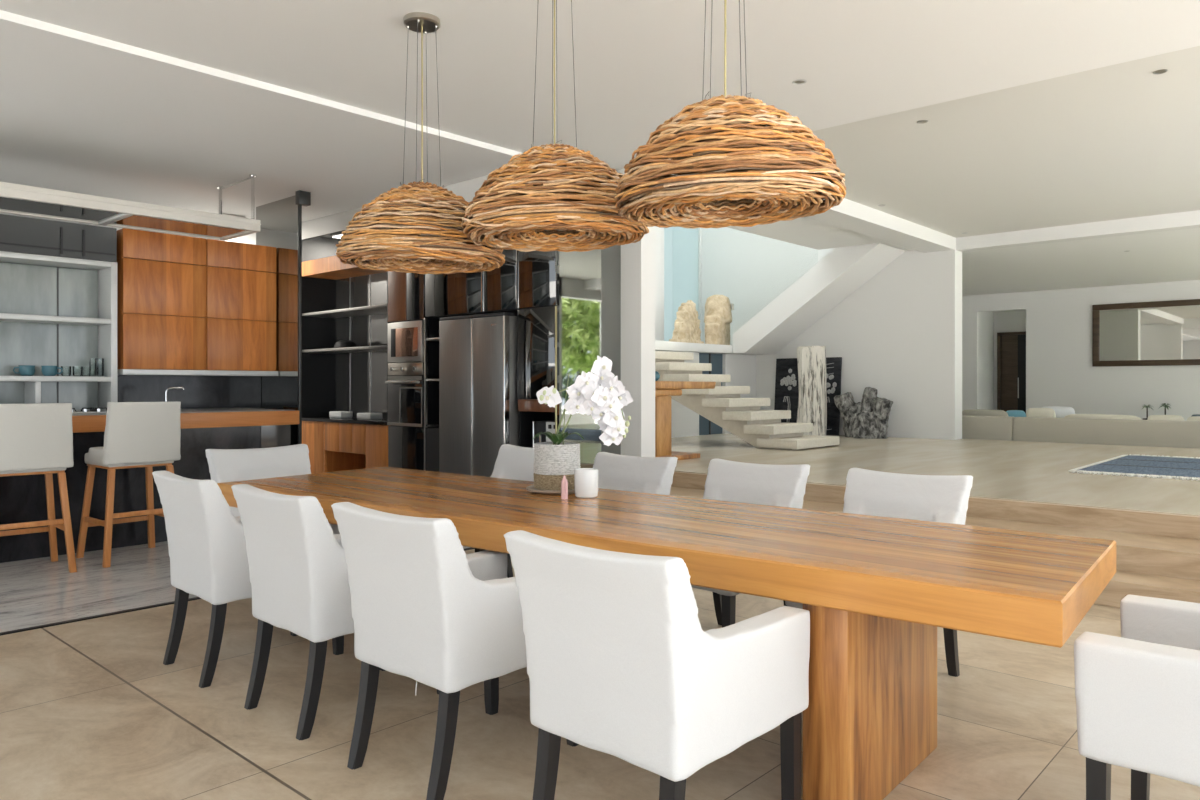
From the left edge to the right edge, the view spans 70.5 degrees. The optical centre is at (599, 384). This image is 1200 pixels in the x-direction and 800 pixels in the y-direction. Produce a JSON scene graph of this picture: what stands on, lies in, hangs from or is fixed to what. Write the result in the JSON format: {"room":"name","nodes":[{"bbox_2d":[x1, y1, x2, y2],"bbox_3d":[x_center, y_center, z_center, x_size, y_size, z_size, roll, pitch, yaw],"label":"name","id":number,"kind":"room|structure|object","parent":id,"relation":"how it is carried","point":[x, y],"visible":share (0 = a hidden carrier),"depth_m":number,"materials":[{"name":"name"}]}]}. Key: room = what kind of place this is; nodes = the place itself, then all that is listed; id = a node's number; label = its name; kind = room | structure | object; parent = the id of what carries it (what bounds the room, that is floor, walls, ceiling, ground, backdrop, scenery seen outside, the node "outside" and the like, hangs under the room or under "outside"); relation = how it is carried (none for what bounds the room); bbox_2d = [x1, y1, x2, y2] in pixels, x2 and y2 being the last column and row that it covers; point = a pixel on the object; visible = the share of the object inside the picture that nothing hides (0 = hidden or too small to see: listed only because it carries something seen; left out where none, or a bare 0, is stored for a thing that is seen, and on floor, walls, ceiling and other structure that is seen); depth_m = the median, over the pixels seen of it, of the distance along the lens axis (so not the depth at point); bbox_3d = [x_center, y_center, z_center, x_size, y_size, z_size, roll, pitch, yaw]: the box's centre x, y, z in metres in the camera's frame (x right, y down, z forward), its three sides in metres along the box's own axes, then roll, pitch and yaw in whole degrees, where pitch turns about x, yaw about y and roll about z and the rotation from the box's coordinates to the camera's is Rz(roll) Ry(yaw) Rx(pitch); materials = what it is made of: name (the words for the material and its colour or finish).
{"room":"dining room","nodes":[
{"label":"dining room","id":0,"kind":"room"},
{"bbox_2d":[0,213,255,244],"bbox_3d":[-6.498,-0.330,7.944,0.200,3.300,8.640,0,0,42],"label":"wall","id":1,"kind":"structure","parent":0,"point":[251,238],"depth_m":10.12,"materials":[{"name":"white paint"}]},
{"bbox_2d":[6,262,260,408],"bbox_3d":[-5.199,-0.032,7.157,0.122,2.696,4.820,0,0,42],"label":"wall","id":2,"kind":"structure","parent":0,"point":[199,391],"depth_m":8.39,"materials":[{"name":"grey stone"}]},
{"bbox_2d":[0,214,116,261],"bbox_3d":[-5.239,-1.245,6.782,0.357,0.300,2.410,0,0,42],"label":"upper cabinet","id":3,"kind":"object","parent":2,"relation":"attached to","point":[18,234],"visible":0.97,"depth_m":7.22,"materials":[{"name":"grey"}]},
{"bbox_2d":[117,228,206,369],"bbox_3d":[-4.148,-0.772,7.979,0.365,1.259,0.736,0,0,42],"label":"upper cabinet","id":4,"kind":"object","parent":2,"relation":"attached to","point":[162,277],"visible":0.99,"depth_m":7.83,"materials":[{"name":"orange wood"}]},
{"bbox_2d":[118,369,277,375],"bbox_3d":[-3.898,-0.117,8.221,0.380,0.049,1.453,0,0,42],"label":"ledge","id":5,"kind":"object","parent":2,"relation":"attached to","point":[120,371],"visible":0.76,"depth_m":8.06,"materials":[{"name":"grey metal"}]},
{"bbox_2d":[206,239,275,370],"bbox_3d":[-3.664,-0.772,8.513,0.365,1.259,0.696,0,0,42],"label":"upper cabinet","id":6,"kind":"object","parent":2,"relation":"attached to","point":[241,277],"visible":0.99,"depth_m":8.37,"materials":[{"name":"orange wood"}]},
{"bbox_2d":[0,10,522,221],"bbox_3d":[-4.739,-2.248,6.349,4.950,0.665,8.640,0,0,42],"label":"ceiling","id":7,"kind":"structure","parent":0,"point":[83,113],"depth_m":6.60,"materials":[{"name":"white paint"}]},
{"bbox_2d":[0,174,260,240],"bbox_3d":[-4.534,-1.655,6.717,0.757,0.519,3.460,0,0,42],"label":"canopy","id":8,"kind":"object","parent":7,"relation":"hanging from","point":[17,199],"visible":1,"depth_m":7.11,"materials":[{"name":"white paint"}]},
{"bbox_2d":[302,175,520,239],"bbox_3d":[-1.950,-1.811,9.108,4.975,0.202,0.795,0,0,42],"label":"wall","id":9,"kind":"structure","parent":0,"point":[337,222],"depth_m":9.38,"materials":[{"name":"grey paint"}]},
{"bbox_2d":[425,226,516,317],"bbox_3d":[-1.210,-1.187,8.317,0.881,1.033,0.603,0,0,42],"label":"upper cabinet","id":10,"kind":"object","parent":9,"relation":"attached to","point":[456,294],"visible":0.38,"depth_m":8.09,"materials":[{"name":"black"}]},
{"bbox_2d":[483,246,519,314],"bbox_3d":[-0.707,-1.187,7.861,0.473,1.033,0.603,0,0,42],"label":"upper cabinet","id":11,"kind":"object","parent":9,"relation":"attached to","point":[500,285],"visible":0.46,"depth_m":7.62,"materials":[{"name":"black"}]},
{"bbox_2d":[518,229,556,308],"bbox_3d":[-0.346,-1.187,7.534,0.493,1.033,0.603,0,0,42],"label":"upper cabinet","id":12,"kind":"object","parent":9,"relation":"attached to","point":[537,270],"visible":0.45,"depth_m":7.31,"materials":[{"name":"black"}]},
{"bbox_2d":[354,169,654,456],"bbox_3d":[-1.585,-0.630,9.455,5.450,3.900,0.200,0,0,42],"label":"column","id":13,"kind":"structure","parent":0,"point":[638,258],"depth_m":7.63,"materials":[{"name":"white paint"}]},
{"bbox_2d":[557,175,620,467],"bbox_3d":[-0.086,-0.296,7.427,0.026,3.232,0.788,0,0,42],"label":"window","id":14,"kind":"structure","parent":0,"point":[588,282],"depth_m":7.36,"materials":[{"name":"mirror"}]},
{"bbox_2d":[0,541,1199,799],"bbox_3d":[-1.671,1.368,3.702,12.650,0.104,8.440,0,0,42],"label":"floor","id":15,"kind":"structure","parent":0,"point":[91,709],"depth_m":3.31,"materials":[{"name":"beige tile"}]},
{"bbox_2d":[0,403,76,572],"bbox_3d":[-4.058,0.721,5.952,0.565,1.191,0.617,0,0,-45],"label":"bar stool","id":16,"kind":"object","parent":15,"relation":"on","point":[36,438],"visible":1,"depth_m":5.83,"materials":[{"name":"grey fabric"}]},
{"bbox_2d":[76,401,180,567],"bbox_3d":[-3.576,0.721,6.483,0.617,1.191,0.565,0,0,40],"label":"bar stool","id":17,"kind":"object","parent":15,"relation":"on","point":[147,435],"visible":1,"depth_m":6.31,"materials":[{"name":"grey fabric"}]},
{"bbox_2d":[0,425,290,562],"bbox_3d":[-4.838,0.841,6.648,1.100,0.951,4.550,0,0,42],"label":"bar cabinet","id":18,"kind":"object","parent":15,"relation":"on","point":[22,497],"visible":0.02,"depth_m":6.77,"materials":[{"name":"grey stone"}]},
{"bbox_2d":[72,408,298,432],"bbox_3d":[-4.779,0.298,6.601,1.250,0.134,4.560,0,0,42],"label":"countertop","id":19,"kind":"structure","parent":18,"relation":"on","point":[192,417],"depth_m":7.37,"materials":[{"name":"orange wood"}]},
{"bbox_2d":[0,251,117,410],"bbox_3d":[-5.235,-0.429,6.780,0.365,1.321,2.412,0,0,42],"label":"display shelf","id":20,"kind":"object","parent":19,"relation":"on","point":[66,317],"visible":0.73,"depth_m":7.46,"materials":[{"name":"white paint"}]},
{"bbox_2d":[13,365,34,375],"bbox_3d":[-4.842,-0.121,7.159,0.120,0.088,0.140,0,0,16],"label":"cup","id":21,"kind":"object","parent":20,"relation":"on","point":[24,370],"visible":1,"depth_m":7.12,"materials":[{"name":"teal ceramic"}]},
{"bbox_2d":[41,366,62,375],"bbox_3d":[-4.713,-0.121,7.283,0.120,0.088,0.140,0,0,21],"label":"cup","id":22,"kind":"object","parent":20,"relation":"on","point":[46,370],"visible":0.97,"depth_m":7.24,"materials":[{"name":"teal ceramic"}]},
{"bbox_2d":[72,407,106,413],"bbox_3d":[-4.375,0.211,7.085,0.440,0.040,0.560,0,0,42],"label":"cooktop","id":23,"kind":"object","parent":19,"relation":"in","point":[98,409],"visible":0.49,"depth_m":7.08,"materials":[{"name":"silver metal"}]},
{"bbox_2d":[165,387,183,401],"bbox_3d":[-3.865,0.124,7.698,0.176,0.215,0.056,0,0,-34],"label":"tap","id":24,"kind":"object","parent":19,"relation":"on","point":[170,388],"visible":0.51,"depth_m":7.67,"materials":[{"name":"silver metal"}]},
{"bbox_2d":[0,547,474,635],"bbox_3d":[-3.155,1.327,4.508,0.040,0.026,7.640,0,0,42],"label":"trim","id":25,"kind":"structure","parent":15,"relation":"on","point":[194,598],"depth_m":4.81,"materials":[{"name":"black"}]},
{"bbox_2d":[152,471,343,687],"bbox_3d":[-1.672,0.865,4.099,0.577,0.911,0.732,0,0,44],"label":"dining chair","id":26,"kind":"object","parent":15,"relation":"on","point":[208,556],"visible":0.55,"depth_m":3.78,"materials":[{"name":"white fabric"}]},
{"bbox_2d":[205,444,310,516],"bbox_3d":[-2.046,0.865,5.442,0.732,0.911,0.669,0,0,44],"label":"dining chair","id":27,"kind":"object","parent":15,"relation":"on","point":[225,465],"visible":0.19,"depth_m":5.57,"materials":[{"name":"white fabric"}]},
{"bbox_2d":[256,190,310,444],"bbox_3d":[-3.257,-0.299,8.690,0.940,3.231,0.120,0,0,42],"label":"glass panel","id":28,"kind":"object","parent":15,"relation":"on","point":[280,220],"visible":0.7,"depth_m":8.53,"materials":[{"name":"grey glass"}]},
{"bbox_2d":[231,484,438,739],"bbox_3d":[-1.057,0.865,3.556,0.577,0.911,0.732,0,0,43],"label":"dining chair","id":29,"kind":"object","parent":15,"relation":"on","point":[298,571],"visible":0.65,"depth_m":3.23,"materials":[{"name":"white fabric"}]},
{"bbox_2d":[302,417,390,473],"bbox_3d":[-2.674,0.853,9.640,1.810,0.935,0.610,0,0,42],"label":"base cabinet","id":30,"kind":"object","parent":15,"relation":"on","point":[334,444],"visible":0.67,"depth_m":9.52,"materials":[{"name":"orange wood"}]},
{"bbox_2d":[302,417,386,424],"bbox_3d":[-2.724,0.402,9.584,1.810,0.033,0.460,0,0,42],"label":"countertop","id":31,"kind":"structure","parent":30,"relation":"on","point":[321,419],"depth_m":9.47,"materials":[{"name":"black stone"}]},
{"bbox_2d":[329,411,352,417],"bbox_3d":[-3.035,0.346,9.947,0.260,0.075,0.160,0,0,42],"label":"bread box","id":32,"kind":"object","parent":31,"relation":"on","point":[332,414],"visible":1,"depth_m":9.88,"materials":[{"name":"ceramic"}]},
{"bbox_2d":[302,230,390,421],"bbox_3d":[-2.671,-0.662,9.643,1.812,2.095,0.600,0,0,42],"label":"shelving","id":33,"kind":"object","parent":31,"relation":"on","point":[340,301],"visible":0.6,"depth_m":10.03,"materials":[{"name":"black wood"}]},
{"bbox_2d":[334,340,356,347],"bbox_3d":[-2.935,-0.469,9.789,0.260,0.105,0.260,0,0,42],"label":"domed lid","id":34,"kind":"object","parent":33,"relation":"on","point":[341,343],"visible":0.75,"depth_m":9.70,"materials":[{"name":"black"}]},
{"bbox_2d":[357,413,381,419],"bbox_3d":[-2.591,0.349,9.544,0.280,0.070,0.160,0,0,42],"label":"storage box","id":35,"kind":"object","parent":31,"relation":"on","point":[369,416],"visible":1,"depth_m":9.46,"materials":[{"name":"grey metal"}]},
{"bbox_2d":[388,271,439,469],"bbox_3d":[-1.770,-0.195,8.824,0.618,3.030,0.604,0,0,42],"label":"tall cabinet","id":36,"kind":"object","parent":15,"relation":"on","point":[406,291],"visible":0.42,"depth_m":8.53,"materials":[{"name":"black"}]},
{"bbox_2d":[385,362,423,426],"bbox_3d":[-1.854,0.095,8.731,0.596,0.640,0.455,0,0,42],"label":"oven","id":37,"kind":"object","parent":36,"relation":"in","point":[405,382],"visible":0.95,"depth_m":8.57,"materials":[{"name":"silver metal"}]},
{"bbox_2d":[388,320,423,362],"bbox_3d":[-1.843,-0.436,8.742,0.596,0.408,0.424,0,0,42],"label":"microwave","id":38,"kind":"object","parent":36,"relation":"in","point":[405,339],"visible":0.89,"depth_m":8.56,"materials":[{"name":"silver metal"}]},
{"bbox_2d":[424,318,438,471],"bbox_3d":[-1.393,0.330,8.482,0.390,1.980,0.604,0,0,42],"label":"shelves","id":39,"kind":"object","parent":15,"relation":"on","point":[431,435],"visible":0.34,"depth_m":8.36,"materials":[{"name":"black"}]},
{"bbox_2d":[331,502,578,799],"bbox_3d":[-0.478,0.865,3.031,0.577,0.911,0.732,0,0,41],"label":"dining chair","id":40,"kind":"object","parent":15,"relation":"on","point":[428,611],"visible":0.8,"depth_m":2.75,"materials":[{"name":"white fabric"}]},
{"bbox_2d":[439,312,519,476],"bbox_3d":[-0.941,0.343,7.959,0.930,1.955,0.712,0,0,42],"label":"fridge","id":41,"kind":"object","parent":15,"relation":"on","point":[479,414],"visible":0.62,"depth_m":7.63,"materials":[{"name":"silver metal"}]},
{"bbox_2d":[475,444,533,577],"bbox_3d":[-0.669,0.865,5.454,0.577,0.911,0.732,0,0,42],"label":"dining chair","id":42,"kind":"object","parent":15,"relation":"on","point":[513,462],"visible":0.09,"depth_m":5.70,"materials":[{"name":"white fabric"}]},
{"bbox_2d":[517,306,556,447],"bbox_3d":[-0.347,0.328,7.533,0.495,1.985,0.606,0,0,42],"label":"tall cabinet","id":43,"kind":"object","parent":15,"relation":"on","point":[536,327],"visible":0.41,"depth_m":7.35,"materials":[{"name":"black"}]},
{"bbox_2d":[532,420,554,447],"bbox_3d":[-0.389,0.543,7.426,0.342,0.450,0.300,0,0,42],"label":"coffee machine","id":44,"kind":"object","parent":43,"relation":"in","point":[537,426],"visible":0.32,"depth_m":7.39,"materials":[{"name":"black"}]},
{"bbox_2d":[593,452,677,494],"bbox_3d":[-0.012,0.865,4.778,0.577,0.911,0.732,0,0,43],"label":"dining chair","id":45,"kind":"object","parent":15,"relation":"on","point":[654,475],"visible":0.18,"depth_m":4.91,"materials":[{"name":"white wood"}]},
{"bbox_2d":[504,530,809,799],"bbox_3d":[0.187,0.865,2.441,0.577,0.911,0.732,0,0,42],"label":"dining chair","id":46,"kind":"object","parent":15,"relation":"on","point":[622,664],"visible":1,"depth_m":2.20,"materials":[{"name":"white fabric"}]},
{"bbox_2d":[217,467,1115,799],"bbox_3d":[-0.146,0.930,3.861,4.207,0.780,1.186,0,0,38],"label":"dining table","id":47,"kind":"object","parent":15,"relation":"on","point":[876,591],"visible":0.77,"depth_m":2.74,"materials":[{"name":"brown wood"}]},
{"bbox_2d":[561,475,567,498],"bbox_3d":[-0.169,0.484,4.027,0.029,0.112,0.034,0,0,42],"label":"tower","id":48,"kind":"object","parent":47,"relation":"on","point":[564,483],"visible":1,"depth_m":4.02,"materials":[{"name":"pink stone"}]},
{"bbox_2d":[526,355,632,494],"bbox_3d":[-0.119,0.195,4.328,0.516,0.690,0.326,0,0,-19],"label":"potted orchid","id":49,"kind":"object","parent":47,"relation":"on","point":[553,460],"visible":0.91,"depth_m":4.25,"materials":[{"name":"white plant"}]},
{"bbox_2d":[574,468,597,497],"bbox_3d":[-0.066,0.473,4.096,0.116,0.134,0.116,0,0,42],"label":"candle","id":50,"kind":"object","parent":47,"relation":"on","point":[585,479],"visible":1,"depth_m":4.05,"materials":[{"name":"white wax"}]},
{"bbox_2d":[691,459,809,627],"bbox_3d":[0.633,0.865,4.300,0.577,0.911,0.732,0,0,41],"label":"dining chair","id":51,"kind":"object","parent":15,"relation":"on","point":[726,480],"visible":0.18,"depth_m":4.44,"materials":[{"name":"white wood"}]},
{"bbox_2d":[785,468,972,676],"bbox_3d":[1.240,0.865,3.777,0.577,0.911,0.732,0,0,42],"label":"dining chair","id":52,"kind":"object","parent":15,"relation":"on","point":[934,498],"visible":0.22,"depth_m":3.91,"materials":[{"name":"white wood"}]},
{"bbox_2d":[1074,595,1199,799],"bbox_3d":[1.712,0.855,2.192,0.732,0.929,0.716,0,0,42],"label":"dining chair","id":53,"kind":"object","parent":15,"relation":"on","point":[1137,692],"visible":1,"depth_m":2.13,"materials":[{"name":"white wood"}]},
{"bbox_2d":[0,0,1199,169],"bbox_3d":[0.184,-2.270,1.021,9.500,0.620,10.160,0,0,42],"label":"ceiling","id":54,"kind":"structure","parent":0,"point":[638,64],"depth_m":4.95,"materials":[{"name":"white paint"}]},
{"bbox_2d":[336,12,504,273],"bbox_3d":[-0.956,-1.294,4.566,0.886,1.332,0.883,0,0,40],"label":"pendant lamp","id":55,"kind":"object","parent":54,"relation":"hanging from","point":[412,235],"visible":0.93,"depth_m":4.29,"materials":[{"name":"wicker"}]},
{"bbox_2d":[461,0,648,251],"bbox_3d":[-0.203,-1.315,4.010,0.907,1.290,0.912,0,0,23],"label":"pendant lamp","id":56,"kind":"object","parent":54,"relation":"hanging from","point":[562,186],"visible":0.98,"depth_m":3.72,"materials":[{"name":"wicker"}]},
{"bbox_2d":[614,0,845,228],"bbox_3d":[0.501,-1.306,3.307,0.888,1.307,0.883,0,0,7],"label":"pendant lamp","id":57,"kind":"object","parent":54,"relation":"hanging from","point":[729,167],"visible":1,"depth_m":3.02,"materials":[{"name":"wicker"}]},
{"bbox_2d":[792,79,806,84],"bbox_3d":[1.289,-1.957,5.486,0.092,0.006,0.092,0,0,42],"label":"recessed light","id":58,"kind":"object","parent":54,"relation":"in","point":[796,82],"visible":1,"depth_m":5.49,"materials":[{"name":"grey metal"}]},
{"bbox_2d":[655,226,663,340],"bbox_3d":[0.176,-1.980,14.486,0.200,6.600,5.100,0,0,42],"label":"wall","id":59,"kind":"structure","parent":0,"point":[659,232],"depth_m":15.33,"materials":[{"name":"white paint"}]},
{"bbox_2d":[664,227,700,340],"bbox_3d":[1.508,-2.680,15.911,0.100,4.000,1.200,0,0,42],"label":"window","id":60,"kind":"structure","parent":59,"relation":"in","point":[682,246],"depth_m":15.90,"materials":[{"name":"glass"}]},
{"bbox_2d":[668,351,755,437],"bbox_3d":[1.095,0.152,13.653,0.120,1.385,5.100,0,0,42],"label":"wall","id":61,"kind":"structure","parent":0,"point":[741,369],"depth_m":14.79,"materials":[{"name":"white paint"}]},
{"bbox_2d":[655,341,760,354],"bbox_3d":[0.754,-0.615,13.966,1.335,0.140,5.085,0,0,42],"label":"ledge","id":62,"kind":"object","parent":61,"relation":"on","point":[659,345],"depth_m":13.86,"materials":[{"name":"white paint"}]},
{"bbox_2d":[669,300,703,343],"bbox_3d":[1.455,-1.060,14.189,0.320,0.749,0.998,0,0,22],"label":"carving","id":63,"kind":"object","parent":62,"relation":"on","point":[687,323],"visible":0.85,"depth_m":13.92,"materials":[{"name":"beige stone"}]},
{"bbox_2d":[704,295,733,344],"bbox_3d":[2.052,-1.134,14.818,0.505,0.887,0.794,0,0,22],"label":"carving","id":64,"kind":"object","parent":62,"relation":"on","point":[717,315],"visible":0.91,"depth_m":14.64,"materials":[{"name":"beige stone"}]},
{"bbox_2d":[699,353,721,434],"bbox_3d":[1.861,0.152,14.524,0.065,1.385,0.780,0,0,42],"label":"door","id":65,"kind":"structure","parent":61,"relation":"in","point":[706,427],"depth_m":14.51,"materials":[{"name":"blue"}]},
{"bbox_2d":[727,217,885,249],"bbox_3d":[1.768,-2.365,10.674,1.280,0.430,6.510,0,0,42],"label":"ceiling","id":66,"kind":"structure","parent":0,"point":[802,231],"depth_m":12.13,"materials":[{"name":"white paint"}]},
{"bbox_2d":[671,174,954,252],"bbox_3d":[2.809,-2.335,10.519,0.470,0.490,7.438,0,0,42],"label":"beam","id":67,"kind":"structure","parent":0,"point":[849,215],"depth_m":11.49,"materials":[{"name":"white paint"}]},
{"bbox_2d":[701,227,961,439],"bbox_3d":[3.756,-1.980,14.899,4.950,6.600,0.320,0,0,42],"label":"wall","id":68,"kind":"structure","parent":0,"point":[899,334],"depth_m":13.91,"materials":[{"name":"white paint"}]},
{"bbox_2d":[774,358,798,422],"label":"painting","id":69,"kind":"object","parent":68,"relation":"on","point":[786,389],"depth_m":14.96,"materials":[{"name":"black fabric"}]},
{"bbox_2d":[733,243,904,354],"bbox_3d":[3.115,-2.215,14.586,3.940,3.329,0.995,0,0,42],"label":"flight","id":70,"kind":"object","parent":68,"relation":"attached to","point":[844,270],"visible":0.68,"depth_m":13.91,"materials":[{"name":"white paint"}]},
{"bbox_2d":[881,242,912,250],"bbox_3d":[4.676,-2.365,13.140,0.285,0.430,1.050,0,0,42],"label":"ceiling","id":71,"kind":"structure","parent":0,"point":[884,243],"depth_m":13.18,"materials":[{"name":"white paint"}]},
{"bbox_2d":[670,487,1199,580],"bbox_3d":[2.787,1.161,6.126,9.300,0.317,0.580,0,0,42],"label":"step","id":72,"kind":"structure","parent":0,"point":[1173,557],"depth_m":5.37,"materials":[{"name":"beige stone"}]},
{"bbox_2d":[671,433,1199,516],"bbox_3d":[4.266,1.080,9.915,12.200,0.470,7.020,0,0,42],"label":"floor","id":73,"kind":"structure","parent":0,"point":[1022,471],"depth_m":9.14,"materials":[{"name":"tile"}]},
{"bbox_2d":[655,381,715,459],"bbox_3d":[0.840,0.400,9.799,0.420,0.890,1.346,0,0,42],"label":"console table","id":74,"kind":"object","parent":73,"relation":"on","point":[664,390],"visible":0.55,"depth_m":9.49,"materials":[{"name":"brown wood"}]},
{"bbox_2d":[655,351,838,449],"bbox_3d":[1.863,0.170,12.268,2.850,1.350,1.180,0,0,42],"label":"staircase","id":75,"kind":"structure","parent":73,"relation":"on","point":[723,406],"depth_m":11.83,"materials":[{"name":"beige stone"}]},
{"bbox_2d":[797,346,826,435],"bbox_3d":[3.506,0.099,14.019,0.493,1.492,0.500,0,0,42],"label":"trunk","id":76,"kind":"object","parent":73,"relation":"on","point":[811,360],"visible":0.87,"depth_m":13.84,"materials":[{"name":"white wood"}]},
{"bbox_2d":[826,357,841,434],"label":"painting","id":77,"kind":"object","parent":73,"relation":"on","point":[833,365],"depth_m":14.36,"materials":[{"name":"black fabric"}]},
{"bbox_2d":[834,387,892,438],"bbox_3d":[4.237,0.457,13.675,0.913,0.855,0.599,0,0,17],"label":"stump","id":78,"kind":"object","parent":73,"relation":"on","point":[868,418],"visible":0.98,"depth_m":13.51,"materials":[{"name":"grey stone"}]},
{"bbox_2d":[671,472,1199,539],"bbox_3d":[2.976,0.930,6.334,9.300,0.146,0.018,0,0,42],"label":"step","id":79,"kind":"structure","parent":73,"relation":"attached to","point":[1168,525],"depth_m":6.05,"materials":[{"name":"beige stone"}]},
{"bbox_2d":[1069,454,1199,480],"bbox_3d":[6.742,0.835,7.939,3.670,0.023,2.686,0,0,42],"label":"rug","id":80,"kind":"object","parent":73,"relation":"on","point":[1175,467],"visible":1,"depth_m":8.55,"materials":[{"name":"blue fabric"}]},
{"bbox_2d":[979,311,993,409],"bbox_3d":[9.273,-0.390,20.648,0.100,3.420,1.550,0,0,42],"label":"wall","id":81,"kind":"structure","parent":0,"point":[986,319],"depth_m":20.78,"materials":[{"name":"white paint"}]},
{"bbox_2d":[812,46,1199,237],"bbox_3d":[6.315,-2.430,7.374,8.950,0.300,7.490,0,0,42],"label":"ceiling","id":82,"kind":"structure","parent":0,"point":[1121,140],"depth_m":8.40,"materials":[{"name":"white paint"}]},
{"bbox_2d":[1153,69,1167,73],"bbox_3d":[4.073,-2.277,6.174,0.092,0.006,0.092,0,0,42],"label":"recessed light","id":83,"kind":"object","parent":82,"relation":"in","point":[1162,71],"visible":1,"depth_m":6.17,"materials":[{"name":"silver metal"}]},
{"bbox_2d":[994,310,1025,409],"bbox_3d":[9.864,-0.390,21.226,4.900,3.420,0.100,0,0,42],"label":"wall","id":84,"kind":"structure","parent":0,"point":[1012,320],"depth_m":21.02,"materials":[{"name":"white paint"}]},
{"bbox_2d":[997,331,1025,412],"bbox_3d":[10.207,-0.015,20.785,0.900,2.570,0.092,0,0,42],"label":"door","id":85,"kind":"structure","parent":84,"relation":"in","point":[1011,346],"depth_m":20.86,"materials":[{"name":"black wood"}]},
{"bbox_2d":[956,210,1199,251],"bbox_3d":[8.748,-2.335,10.406,9.420,0.490,0.270,0,0,42],"label":"ceiling beam","id":86,"kind":"structure","parent":0,"point":[1189,219],"depth_m":12.00,"materials":[{"name":"white paint"}]},
{"bbox_2d":[962,280,1199,420],"bbox_3d":[11.295,-0.390,17.667,12.200,3.420,0.150,0,0,42],"label":"wall","id":87,"kind":"structure","parent":0,"point":[1060,371],"depth_m":18.39,"materials":[{"name":"white paint"}]},
{"bbox_2d":[1092,299,1199,366],"bbox_3d":[11.890,-1.055,16.984,3.600,1.320,0.058,0,0,42],"label":"wall mirror","id":88,"kind":"object","parent":87,"relation":"attached to","point":[1155,333],"visible":1,"depth_m":17.54,"materials":[{"name":"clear mirror"}]},
{"bbox_2d":[962,228,1199,295],"bbox_3d":[10.662,-2.340,15.778,13.800,0.480,10.300,0,0,42],"label":"ceiling","id":89,"kind":"structure","parent":0,"point":[1166,256],"depth_m":14.79,"materials":[{"name":"white paint"}]},
{"bbox_2d":[1094,570,1199,607],"bbox_3d":[3.441,1.241,4.912,6.700,0.158,0.340,0,0,42],"label":"step","id":90,"kind":"structure","parent":0,"point":[1122,584],"depth_m":5.00,"materials":[{"name":"beige stone"}]},
{"bbox_3d":[10.076,1.320,16.323,12.200,0.100,10.280,0,0,42],"label":"floor","id":91,"kind":"structure","parent":0,"visible":0},
{"bbox_2d":[962,415,1013,440],"bbox_3d":[5.853,0.882,14.267,2.305,0.775,1.000,0,0,42],"label":"sofa","id":92,"kind":"object","parent":91,"relation":"on","point":[973,427],"visible":0.06,"depth_m":13.37,"materials":[{"name":"beige fabric"}]},
{"bbox_2d":[962,409,1007,416],"bbox_3d":[6.230,0.620,13.749,0.720,0.447,0.218,0,0,42],"label":"cushion","id":93,"kind":"object","parent":92,"relation":"on","point":[972,412],"visible":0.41,"depth_m":13.67,"materials":[{"name":"beige fabric"}]},
{"bbox_2d":[1006,410,1025,416],"bbox_3d":[6.714,0.600,13.702,0.300,0.390,0.217,0,0,42],"label":"cushion","id":94,"kind":"object","parent":92,"relation":"on","point":[1011,413],"visible":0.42,"depth_m":13.62,"materials":[{"name":"blue fabric"}]},
{"bbox_2d":[1013,417,1199,448],"bbox_3d":[8.558,0.882,11.813,4.990,0.775,1.000,0,0,42],"label":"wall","id":95,"kind":"structure","parent":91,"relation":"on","point":[1128,432],"depth_m":12.24,"materials":[{"name":"beige fabric"}]},
{"bbox_2d":[1026,408,1055,417],"bbox_3d":[6.852,0.570,13.184,0.400,0.428,0.216,0,0,42],"label":"cushion","id":96,"kind":"object","parent":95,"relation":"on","point":[1031,412],"visible":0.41,"depth_m":13.10,"materials":[{"name":"beige fabric"}]},
{"bbox_2d":[1042,406,1074,417],"bbox_3d":[7.166,0.540,13.292,0.480,0.408,0.205,0,0,42],"label":"cushion","id":97,"kind":"object","parent":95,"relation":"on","point":[1061,412],"visible":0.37,"depth_m":13.16,"materials":[{"name":"white fabric"}]},
{"bbox_2d":[1064,414,1140,419],"bbox_3d":[7.467,0.640,12.627,1.000,0.408,0.213,0,0,42],"label":"cushion","id":98,"kind":"object","parent":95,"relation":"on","point":[1092,416],"visible":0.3,"depth_m":12.56,"materials":[{"name":"beige fabric"}]},
{"bbox_2d":[1147,415,1183,420],"bbox_3d":[8.060,0.630,12.090,0.440,0.408,0.213,0,0,42],"label":"cushion","id":99,"kind":"object","parent":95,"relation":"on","point":[1151,417],"visible":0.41,"depth_m":12.02,"materials":[{"name":"beige fabric"}]},
{"bbox_2d":[1187,416,1199,420],"bbox_3d":[8.378,0.630,11.801,0.360,0.389,0.210,0,0,42],"label":"cushion","id":100,"kind":"object","parent":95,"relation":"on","point":[1193,418],"visible":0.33,"depth_m":11.81,"materials":[{"name":"beige fabric"}]},
{"bbox_3d":[11.494,1.045,16.993,1.800,0.450,0.522,0,0,42],"label":"sideboard","id":101,"kind":"object","parent":91,"relation":"on","visible":0},
{"bbox_2d":[1141,404,1151,419],"bbox_3d":[11.156,0.609,17.295,0.252,0.422,0.269,0,0,42],"label":"potted palm","id":102,"kind":"object","parent":101,"relation":"on","point":[1145,406],"visible":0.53,"depth_m":17.29,"materials":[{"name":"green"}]},
{"bbox_2d":[1158,403,1171,414],"bbox_3d":[11.380,0.593,17.086,0.290,0.453,0.257,0,0,-25],"label":"potted palm","id":103,"kind":"object","parent":101,"relation":"on","point":[1162,404],"visible":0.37,"depth_m":17.07,"materials":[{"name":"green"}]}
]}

